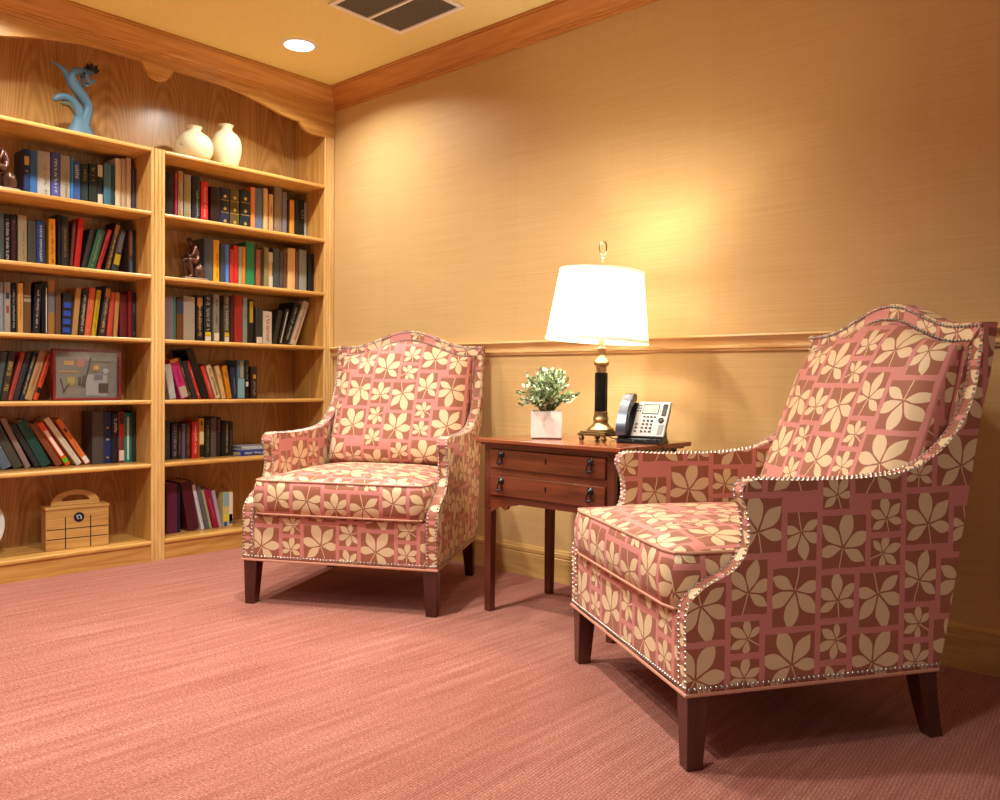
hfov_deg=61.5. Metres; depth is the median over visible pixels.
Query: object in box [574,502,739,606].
seat cushion
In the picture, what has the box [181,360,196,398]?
book
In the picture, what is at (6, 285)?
book
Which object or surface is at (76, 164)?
book
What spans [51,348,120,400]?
picture frame
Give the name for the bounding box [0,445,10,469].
book
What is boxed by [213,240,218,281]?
book
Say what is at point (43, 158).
book
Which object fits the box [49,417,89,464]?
book
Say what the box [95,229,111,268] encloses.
book
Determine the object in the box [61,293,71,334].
book
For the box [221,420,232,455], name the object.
book
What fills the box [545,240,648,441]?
table lamp
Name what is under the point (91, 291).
book
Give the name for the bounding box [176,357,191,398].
book
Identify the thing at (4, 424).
book
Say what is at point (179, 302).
book
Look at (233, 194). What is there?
book
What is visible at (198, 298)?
book
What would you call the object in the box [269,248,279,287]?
book
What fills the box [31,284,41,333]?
book
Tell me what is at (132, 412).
book
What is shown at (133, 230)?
book
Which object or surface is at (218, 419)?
book
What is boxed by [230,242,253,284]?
book
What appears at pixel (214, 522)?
book
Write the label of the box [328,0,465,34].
ceiling vent
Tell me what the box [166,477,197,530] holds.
book
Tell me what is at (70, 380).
photo
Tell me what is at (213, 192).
book
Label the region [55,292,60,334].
book
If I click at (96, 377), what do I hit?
photo
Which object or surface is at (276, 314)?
book
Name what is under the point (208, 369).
book
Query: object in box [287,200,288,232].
book
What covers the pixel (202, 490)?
book
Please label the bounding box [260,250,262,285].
book
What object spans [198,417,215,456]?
book
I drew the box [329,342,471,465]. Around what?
cushion
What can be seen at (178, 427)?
book
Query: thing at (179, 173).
book
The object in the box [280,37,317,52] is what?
recessed light
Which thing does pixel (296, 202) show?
book
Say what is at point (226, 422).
book
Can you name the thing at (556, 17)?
trim
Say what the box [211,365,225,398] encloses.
book
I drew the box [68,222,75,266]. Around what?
book
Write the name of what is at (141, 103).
bookcase
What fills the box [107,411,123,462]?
book
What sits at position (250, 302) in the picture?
book
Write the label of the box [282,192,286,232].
book
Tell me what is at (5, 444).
book
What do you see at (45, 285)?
book
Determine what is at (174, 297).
book
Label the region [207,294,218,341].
book
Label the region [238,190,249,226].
book
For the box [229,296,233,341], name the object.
book
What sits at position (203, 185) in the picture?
book
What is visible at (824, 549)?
armchair
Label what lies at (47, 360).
book
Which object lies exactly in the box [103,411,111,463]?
book
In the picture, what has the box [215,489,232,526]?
book
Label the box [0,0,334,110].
trim
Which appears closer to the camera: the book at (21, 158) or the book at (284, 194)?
the book at (21, 158)
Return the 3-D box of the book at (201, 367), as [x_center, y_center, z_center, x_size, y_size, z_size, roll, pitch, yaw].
[-1.503,-0.090,4.233,0.118,0.167,0.073,2,2,42]
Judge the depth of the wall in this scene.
3.10 m
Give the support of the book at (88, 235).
on the bookcase
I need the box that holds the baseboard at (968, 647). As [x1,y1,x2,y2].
[452,535,999,676]
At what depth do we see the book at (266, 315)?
4.44 m
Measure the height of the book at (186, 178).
0.235 m
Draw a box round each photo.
[67,377,74,384]
[94,375,102,379]
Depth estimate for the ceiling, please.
3.70 m
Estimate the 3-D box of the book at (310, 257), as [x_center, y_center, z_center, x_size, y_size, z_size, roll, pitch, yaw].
[-1.083,-0.693,4.646,0.134,0.213,0.038,2,2,42]
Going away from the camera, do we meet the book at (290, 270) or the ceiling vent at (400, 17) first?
the ceiling vent at (400, 17)
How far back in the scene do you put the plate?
3.54 m
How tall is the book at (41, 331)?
0.237 m
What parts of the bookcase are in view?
shelf, shelf, shelf, shelf, shelf, shelf, shelf, panel, shelf, shelf, shelf, shelf, shelf, shelf, shelf, panel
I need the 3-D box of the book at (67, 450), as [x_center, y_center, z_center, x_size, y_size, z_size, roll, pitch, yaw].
[-1.977,0.182,3.760,0.124,0.221,0.157,2,2,42]
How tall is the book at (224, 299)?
0.241 m
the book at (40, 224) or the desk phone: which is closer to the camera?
the desk phone
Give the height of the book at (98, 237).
0.204 m
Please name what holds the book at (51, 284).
on the bookcase
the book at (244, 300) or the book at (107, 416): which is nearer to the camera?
the book at (107, 416)
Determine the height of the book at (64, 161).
0.216 m
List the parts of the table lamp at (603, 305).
plate, shade trim, lamp shade, shade trim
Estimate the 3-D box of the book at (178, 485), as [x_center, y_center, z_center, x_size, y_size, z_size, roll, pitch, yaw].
[-1.620,0.526,4.149,0.153,0.237,0.013,2,2,42]
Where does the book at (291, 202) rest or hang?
on the bookcase
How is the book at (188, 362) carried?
on the bookcase
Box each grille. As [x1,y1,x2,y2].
[336,0,404,17]
[372,0,455,30]
[656,425,663,434]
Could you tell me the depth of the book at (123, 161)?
3.90 m
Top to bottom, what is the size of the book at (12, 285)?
0.218 m
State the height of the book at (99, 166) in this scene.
0.207 m
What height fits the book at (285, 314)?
0.200 m
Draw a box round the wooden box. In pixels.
[40,489,108,550]
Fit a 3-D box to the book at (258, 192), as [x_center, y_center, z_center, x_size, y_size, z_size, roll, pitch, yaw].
[-1.313,-0.995,4.468,0.118,0.242,0.044,2,2,42]
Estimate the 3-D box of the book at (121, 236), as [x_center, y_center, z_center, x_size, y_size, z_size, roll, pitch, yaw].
[-1.809,-0.687,3.933,0.119,0.218,0.073,2,2,42]
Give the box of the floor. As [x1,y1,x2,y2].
[0,547,999,799]
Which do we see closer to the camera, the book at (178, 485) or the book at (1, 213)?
the book at (1, 213)
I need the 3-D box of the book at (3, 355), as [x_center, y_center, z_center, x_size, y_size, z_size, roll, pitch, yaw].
[-2.138,-0.101,3.561,0.146,0.208,0.051,2,2,42]
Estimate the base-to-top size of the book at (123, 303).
0.205 m
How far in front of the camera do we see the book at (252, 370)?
4.38 m
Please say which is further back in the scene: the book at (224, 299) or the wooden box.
the book at (224, 299)
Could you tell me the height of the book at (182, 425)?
0.172 m
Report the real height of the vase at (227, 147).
0.222 m
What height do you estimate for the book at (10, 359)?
0.210 m
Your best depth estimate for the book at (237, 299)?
4.31 m
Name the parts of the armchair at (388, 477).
leg, panel, seat, panel, leg, panel, leg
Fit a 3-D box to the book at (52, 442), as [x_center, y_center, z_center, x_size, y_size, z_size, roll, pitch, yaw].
[-2.002,0.192,3.733,0.124,0.202,0.137,2,2,42]
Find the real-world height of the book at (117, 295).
0.213 m
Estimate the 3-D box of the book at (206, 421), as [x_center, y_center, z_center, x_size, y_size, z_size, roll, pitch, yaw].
[-1.515,0.191,4.268,0.127,0.189,0.027,2,2,42]
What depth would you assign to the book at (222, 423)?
4.29 m
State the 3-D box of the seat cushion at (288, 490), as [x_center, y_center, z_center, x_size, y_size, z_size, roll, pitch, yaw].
[-0.530,0.347,3.353,0.686,0.166,0.625,1,1,13]
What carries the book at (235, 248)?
on the bookcase
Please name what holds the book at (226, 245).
on the bookcase
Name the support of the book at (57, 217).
on the bookcase
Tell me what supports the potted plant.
on the side table
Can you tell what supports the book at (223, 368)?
on the bookcase
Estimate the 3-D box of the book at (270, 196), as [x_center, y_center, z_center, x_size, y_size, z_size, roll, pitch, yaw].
[-1.262,-0.986,4.518,0.119,0.222,0.026,2,2,42]
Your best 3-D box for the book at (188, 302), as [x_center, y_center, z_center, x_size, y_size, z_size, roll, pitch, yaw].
[-1.571,-0.398,4.162,0.138,0.219,0.058,2,2,42]
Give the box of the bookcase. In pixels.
[0,12,334,584]
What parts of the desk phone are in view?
cord, panel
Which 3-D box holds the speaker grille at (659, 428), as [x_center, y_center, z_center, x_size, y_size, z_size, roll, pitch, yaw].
[0.543,0.101,2.853,0.018,0.033,0.026,1,1,28]
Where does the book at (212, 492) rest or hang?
on the bookcase
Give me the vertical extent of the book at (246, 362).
0.198 m
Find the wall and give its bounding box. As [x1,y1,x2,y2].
[333,0,999,629]
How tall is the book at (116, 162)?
0.249 m
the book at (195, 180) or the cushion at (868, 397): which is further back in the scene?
the book at (195, 180)
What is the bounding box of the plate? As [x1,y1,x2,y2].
[0,508,4,539]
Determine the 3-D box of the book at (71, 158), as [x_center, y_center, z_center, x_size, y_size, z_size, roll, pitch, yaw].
[-1.943,-0.972,3.770,0.118,0.215,0.010,2,2,42]
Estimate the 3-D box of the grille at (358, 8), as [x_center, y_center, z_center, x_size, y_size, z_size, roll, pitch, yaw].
[-0.486,-1.627,3.402,0.366,0.006,0.169,2,2,42]
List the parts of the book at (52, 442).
title panel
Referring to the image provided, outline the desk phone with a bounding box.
[615,393,671,452]
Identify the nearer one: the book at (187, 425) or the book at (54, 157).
the book at (54, 157)
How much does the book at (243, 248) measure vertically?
0.203 m
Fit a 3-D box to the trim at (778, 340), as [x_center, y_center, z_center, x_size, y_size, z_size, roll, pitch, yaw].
[1.371,-0.190,2.511,6.198,0.061,0.033,2,2,42]
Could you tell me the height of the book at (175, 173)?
0.236 m
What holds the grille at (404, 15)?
attached to the ceiling vent at (400, 17)
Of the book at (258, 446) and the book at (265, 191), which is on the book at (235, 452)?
the book at (258, 446)
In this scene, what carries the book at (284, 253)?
on the bookcase
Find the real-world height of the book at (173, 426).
0.174 m
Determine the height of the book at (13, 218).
0.215 m
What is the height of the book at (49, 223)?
0.219 m
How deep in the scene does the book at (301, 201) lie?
4.62 m
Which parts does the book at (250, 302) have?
title panel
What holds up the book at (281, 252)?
on the bookcase
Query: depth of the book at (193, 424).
4.17 m
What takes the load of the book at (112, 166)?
on the bookcase
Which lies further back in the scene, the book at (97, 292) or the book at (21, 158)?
the book at (97, 292)
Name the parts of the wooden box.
lid, handle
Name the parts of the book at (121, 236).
title panel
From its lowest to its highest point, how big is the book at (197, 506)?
0.229 m
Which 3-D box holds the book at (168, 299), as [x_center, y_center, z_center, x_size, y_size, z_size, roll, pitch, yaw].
[-1.645,-0.394,4.088,0.153,0.213,0.042,2,2,42]
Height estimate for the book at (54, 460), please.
0.199 m
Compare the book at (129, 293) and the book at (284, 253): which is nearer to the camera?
the book at (129, 293)
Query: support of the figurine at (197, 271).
on the bookcase
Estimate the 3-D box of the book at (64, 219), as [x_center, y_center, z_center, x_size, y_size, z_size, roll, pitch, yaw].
[-1.965,-0.695,3.756,0.119,0.238,0.028,2,2,42]
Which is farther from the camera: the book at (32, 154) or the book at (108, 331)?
the book at (108, 331)
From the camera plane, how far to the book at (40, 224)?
3.64 m
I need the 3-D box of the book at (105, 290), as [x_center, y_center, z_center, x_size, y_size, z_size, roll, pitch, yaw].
[-1.851,-0.406,3.890,0.119,0.241,0.056,2,2,42]
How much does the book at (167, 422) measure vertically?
0.189 m
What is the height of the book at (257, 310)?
0.195 m
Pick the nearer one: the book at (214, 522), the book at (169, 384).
the book at (169, 384)
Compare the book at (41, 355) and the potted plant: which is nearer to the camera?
the potted plant
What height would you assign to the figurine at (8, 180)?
0.209 m
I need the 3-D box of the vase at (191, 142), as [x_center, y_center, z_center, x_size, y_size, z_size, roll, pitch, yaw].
[-1.495,-1.245,4.105,0.180,0.175,0.180,2,2,42]
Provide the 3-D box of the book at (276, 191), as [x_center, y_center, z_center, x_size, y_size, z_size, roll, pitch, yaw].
[-1.232,-1.010,4.549,0.118,0.269,0.045,2,2,42]
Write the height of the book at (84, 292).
0.216 m
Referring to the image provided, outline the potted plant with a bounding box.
[516,367,581,438]
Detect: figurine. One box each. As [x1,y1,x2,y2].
[0,147,19,189]
[51,61,99,134]
[179,237,207,280]
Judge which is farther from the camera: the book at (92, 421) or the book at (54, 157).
the book at (92, 421)
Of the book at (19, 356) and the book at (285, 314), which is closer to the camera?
the book at (19, 356)
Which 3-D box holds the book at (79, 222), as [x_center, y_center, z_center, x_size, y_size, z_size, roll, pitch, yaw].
[-1.926,-0.696,3.800,0.118,0.240,0.047,2,2,42]
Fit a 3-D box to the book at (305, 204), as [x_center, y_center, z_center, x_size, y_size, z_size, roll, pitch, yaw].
[-1.117,-0.984,4.683,0.118,0.214,0.016,2,2,42]
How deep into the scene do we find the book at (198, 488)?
4.18 m
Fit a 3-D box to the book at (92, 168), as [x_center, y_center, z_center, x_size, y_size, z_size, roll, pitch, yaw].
[-1.879,-0.966,3.835,0.119,0.201,0.034,2,2,42]
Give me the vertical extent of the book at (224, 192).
0.208 m
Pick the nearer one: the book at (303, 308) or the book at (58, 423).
the book at (58, 423)
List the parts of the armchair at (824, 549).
leg, seat, panel, leg, panel, panel, leg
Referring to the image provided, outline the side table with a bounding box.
[477,434,690,643]
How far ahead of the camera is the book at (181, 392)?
4.08 m
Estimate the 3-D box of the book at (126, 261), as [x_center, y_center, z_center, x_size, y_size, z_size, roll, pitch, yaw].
[-1.770,-0.689,3.972,0.119,0.221,0.018,2,2,42]
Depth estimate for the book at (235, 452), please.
4.34 m
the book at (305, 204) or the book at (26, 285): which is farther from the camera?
the book at (305, 204)
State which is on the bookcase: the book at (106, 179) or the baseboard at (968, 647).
the book at (106, 179)
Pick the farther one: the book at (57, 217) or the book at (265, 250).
the book at (265, 250)
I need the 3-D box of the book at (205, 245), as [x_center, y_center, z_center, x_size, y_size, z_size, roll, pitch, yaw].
[-1.499,-0.691,4.213,0.156,0.219,0.045,2,2,42]
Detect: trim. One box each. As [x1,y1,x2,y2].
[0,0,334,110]
[329,325,999,357]
[331,0,658,111]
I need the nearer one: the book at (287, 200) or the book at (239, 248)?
the book at (239, 248)
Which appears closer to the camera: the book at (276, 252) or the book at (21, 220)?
the book at (21, 220)
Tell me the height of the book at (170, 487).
0.242 m
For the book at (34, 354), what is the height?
0.209 m
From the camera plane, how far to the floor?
2.17 m
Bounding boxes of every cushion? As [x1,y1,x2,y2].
[253,462,437,519]
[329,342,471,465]
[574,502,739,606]
[760,322,961,477]
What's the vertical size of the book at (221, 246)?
0.202 m
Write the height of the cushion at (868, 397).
0.545 m
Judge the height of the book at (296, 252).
0.218 m
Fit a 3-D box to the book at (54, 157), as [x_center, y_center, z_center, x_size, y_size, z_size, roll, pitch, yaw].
[-1.991,-0.975,3.723,0.119,0.221,0.033,2,2,42]
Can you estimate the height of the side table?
0.640 m
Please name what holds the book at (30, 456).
on the bookcase
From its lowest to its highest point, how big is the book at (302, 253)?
0.230 m
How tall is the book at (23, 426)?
0.213 m
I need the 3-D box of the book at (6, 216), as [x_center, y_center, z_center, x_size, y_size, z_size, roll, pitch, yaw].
[-2.122,-0.680,3.587,0.119,0.213,0.022,2,2,42]
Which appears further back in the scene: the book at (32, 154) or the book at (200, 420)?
the book at (200, 420)
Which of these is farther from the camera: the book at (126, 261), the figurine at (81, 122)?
the book at (126, 261)
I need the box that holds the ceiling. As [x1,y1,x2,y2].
[70,0,553,84]
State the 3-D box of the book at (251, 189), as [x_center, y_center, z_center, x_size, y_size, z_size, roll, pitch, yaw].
[-1.334,-0.994,4.435,0.118,0.240,0.025,2,2,42]
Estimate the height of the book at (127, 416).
0.231 m
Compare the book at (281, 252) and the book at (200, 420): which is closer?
the book at (200, 420)
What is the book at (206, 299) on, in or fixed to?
on the bookcase
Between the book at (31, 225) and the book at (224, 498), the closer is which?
the book at (31, 225)
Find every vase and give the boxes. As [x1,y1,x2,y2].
[174,125,212,159]
[211,123,241,165]
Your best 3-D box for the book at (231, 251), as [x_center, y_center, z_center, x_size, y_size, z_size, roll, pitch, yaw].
[-1.399,-0.673,4.289,0.120,0.182,0.021,2,2,42]
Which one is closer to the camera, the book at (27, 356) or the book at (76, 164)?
the book at (27, 356)
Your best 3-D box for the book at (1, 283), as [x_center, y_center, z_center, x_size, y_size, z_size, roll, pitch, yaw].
[-2.144,-0.389,3.573,0.118,0.215,0.026,2,2,42]
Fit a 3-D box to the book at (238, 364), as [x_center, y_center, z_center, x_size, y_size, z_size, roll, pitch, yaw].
[-1.379,-0.107,4.370,0.128,0.198,0.039,2,2,42]
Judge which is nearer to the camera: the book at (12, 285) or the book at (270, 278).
the book at (12, 285)
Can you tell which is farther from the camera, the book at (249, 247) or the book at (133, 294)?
the book at (249, 247)
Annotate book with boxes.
[0,212,3,259]
[0,282,3,331]
[0,351,7,394]
[0,351,15,400]
[0,416,29,467]
[0,425,21,468]
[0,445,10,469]
[3,282,9,331]
[4,214,9,259]
[7,352,24,400]
[8,418,49,467]
[8,423,39,467]
[10,214,16,260]
[10,283,15,332]
[12,352,31,400]
[14,149,28,191]
[16,283,22,332]
[17,215,26,261]
[18,281,30,332]
[18,352,36,400]
[24,350,46,400]
[27,221,35,262]
[27,421,61,466]
[29,150,36,192]
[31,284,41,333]
[32,281,43,333]
[32,354,50,400]
[32,420,69,465]
[34,220,44,263]
[34,416,80,464]
[37,150,49,194]
[43,218,54,264]
[44,281,54,333]
[44,284,47,333]
[48,214,60,264]
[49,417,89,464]
[50,152,58,196]
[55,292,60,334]
[59,155,69,197]
[61,216,67,265]
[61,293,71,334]
[66,288,81,334]
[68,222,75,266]
[69,218,83,266]
[70,157,72,198]
[73,160,79,199]
[77,289,87,335]
[79,229,94,267]
[80,164,87,200]
[82,287,95,335]
[82,410,102,463]
[86,228,104,268]
[87,163,96,202]
[90,290,100,335]
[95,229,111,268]
[95,286,110,335]
[96,164,102,203]
[100,222,120,269]
[102,163,110,204]
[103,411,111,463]
[104,292,115,336]
[105,158,120,205]
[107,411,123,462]
[110,229,125,270]
[111,165,114,204]
[111,292,119,336]
[112,413,117,462]
[117,295,127,337]
[118,229,132,272]
[118,291,131,337]
[121,158,125,206]
[121,410,135,461]
[124,158,130,207]
[124,412,131,461]
[131,169,135,208]
[132,293,135,337]
[133,230,134,272]
[165,171,173,214]
[165,296,172,339]
[165,358,188,398]
[165,363,175,398]
[165,420,169,459]
[165,481,176,533]
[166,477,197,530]
[170,423,176,458]
[171,348,208,398]
[173,171,182,215]
[173,296,175,339]
[174,172,176,214]
[175,422,189,457]
[176,296,194,340]
[176,299,182,339]
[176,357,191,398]
[177,423,184,458]
[177,426,180,458]
[177,483,179,532]
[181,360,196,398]
[181,420,197,457]
[183,175,190,217]
[187,361,200,398]
[187,417,203,457]
[188,295,202,340]
[189,238,212,280]
[191,175,199,218]
[192,483,208,528]
[192,484,203,528]
[198,365,213,398]
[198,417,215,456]
[199,364,219,398]
[200,181,207,219]
[201,487,218,527]
[201,489,211,527]
[203,295,210,340]
[204,416,220,455]
[204,419,209,456]
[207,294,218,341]
[208,186,219,221]
[209,489,221,526]
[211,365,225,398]
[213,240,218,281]
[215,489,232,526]
[219,187,228,223]
[219,244,224,281]
[219,295,228,341]
[219,365,231,398]
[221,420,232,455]
[221,421,228,455]
[221,422,224,455]
[225,244,228,282]
[225,360,243,398]
[227,367,236,398]
[229,189,238,224]
[229,246,237,283]
[229,249,233,282]
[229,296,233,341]
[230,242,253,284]
[232,295,241,342]
[233,443,262,450]
[233,449,263,455]
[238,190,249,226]
[238,246,241,283]
[241,187,254,227]
[242,247,244,283]
[242,298,246,342]
[244,360,248,398]
[247,299,253,342]
[249,366,256,398]
[254,249,259,285]
[254,307,262,343]
[255,188,262,228]
[258,247,268,286]
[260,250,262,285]
[262,188,267,229]
[262,311,271,343]
[266,186,281,231]
[268,194,272,230]
[268,252,272,286]
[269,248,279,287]
[270,310,282,343]
[275,309,289,343]
[278,302,299,344]
[279,251,282,287]
[280,248,294,288]
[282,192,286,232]
[283,252,286,287]
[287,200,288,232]
[288,301,308,344]
[289,200,293,233]
[294,200,299,234]
[295,250,306,290]
[295,251,298,289]
[300,200,303,235]
[304,203,306,235]
[306,254,313,290]
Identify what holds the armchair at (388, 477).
on the floor
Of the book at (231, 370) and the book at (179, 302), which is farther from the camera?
the book at (231, 370)
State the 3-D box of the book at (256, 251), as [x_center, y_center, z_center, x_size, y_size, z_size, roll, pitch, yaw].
[-1.301,-0.683,4.405,0.130,0.199,0.025,2,2,42]
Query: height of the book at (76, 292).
0.220 m
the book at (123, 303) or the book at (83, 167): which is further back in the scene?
the book at (123, 303)
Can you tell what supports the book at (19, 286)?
on the bookcase
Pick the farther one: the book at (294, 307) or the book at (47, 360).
the book at (294, 307)
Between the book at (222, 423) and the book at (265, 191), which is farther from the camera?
the book at (265, 191)
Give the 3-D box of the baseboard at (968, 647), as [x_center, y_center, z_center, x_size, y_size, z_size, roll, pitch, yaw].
[1.368,0.738,2.538,6.198,0.135,0.016,2,2,42]
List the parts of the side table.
leg, handle, handle, drawer, drawer, rail, leg, moulding, handle, handle, leg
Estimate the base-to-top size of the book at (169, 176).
0.233 m
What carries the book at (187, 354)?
on the bookcase
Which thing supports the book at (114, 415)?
on the bookcase
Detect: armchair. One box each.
[241,330,484,617]
[570,304,997,771]
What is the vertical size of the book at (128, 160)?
0.263 m
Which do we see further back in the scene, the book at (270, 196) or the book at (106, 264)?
the book at (270, 196)
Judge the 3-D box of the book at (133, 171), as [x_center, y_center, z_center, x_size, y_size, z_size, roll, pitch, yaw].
[-1.754,-0.974,3.973,0.118,0.214,0.015,2,2,42]

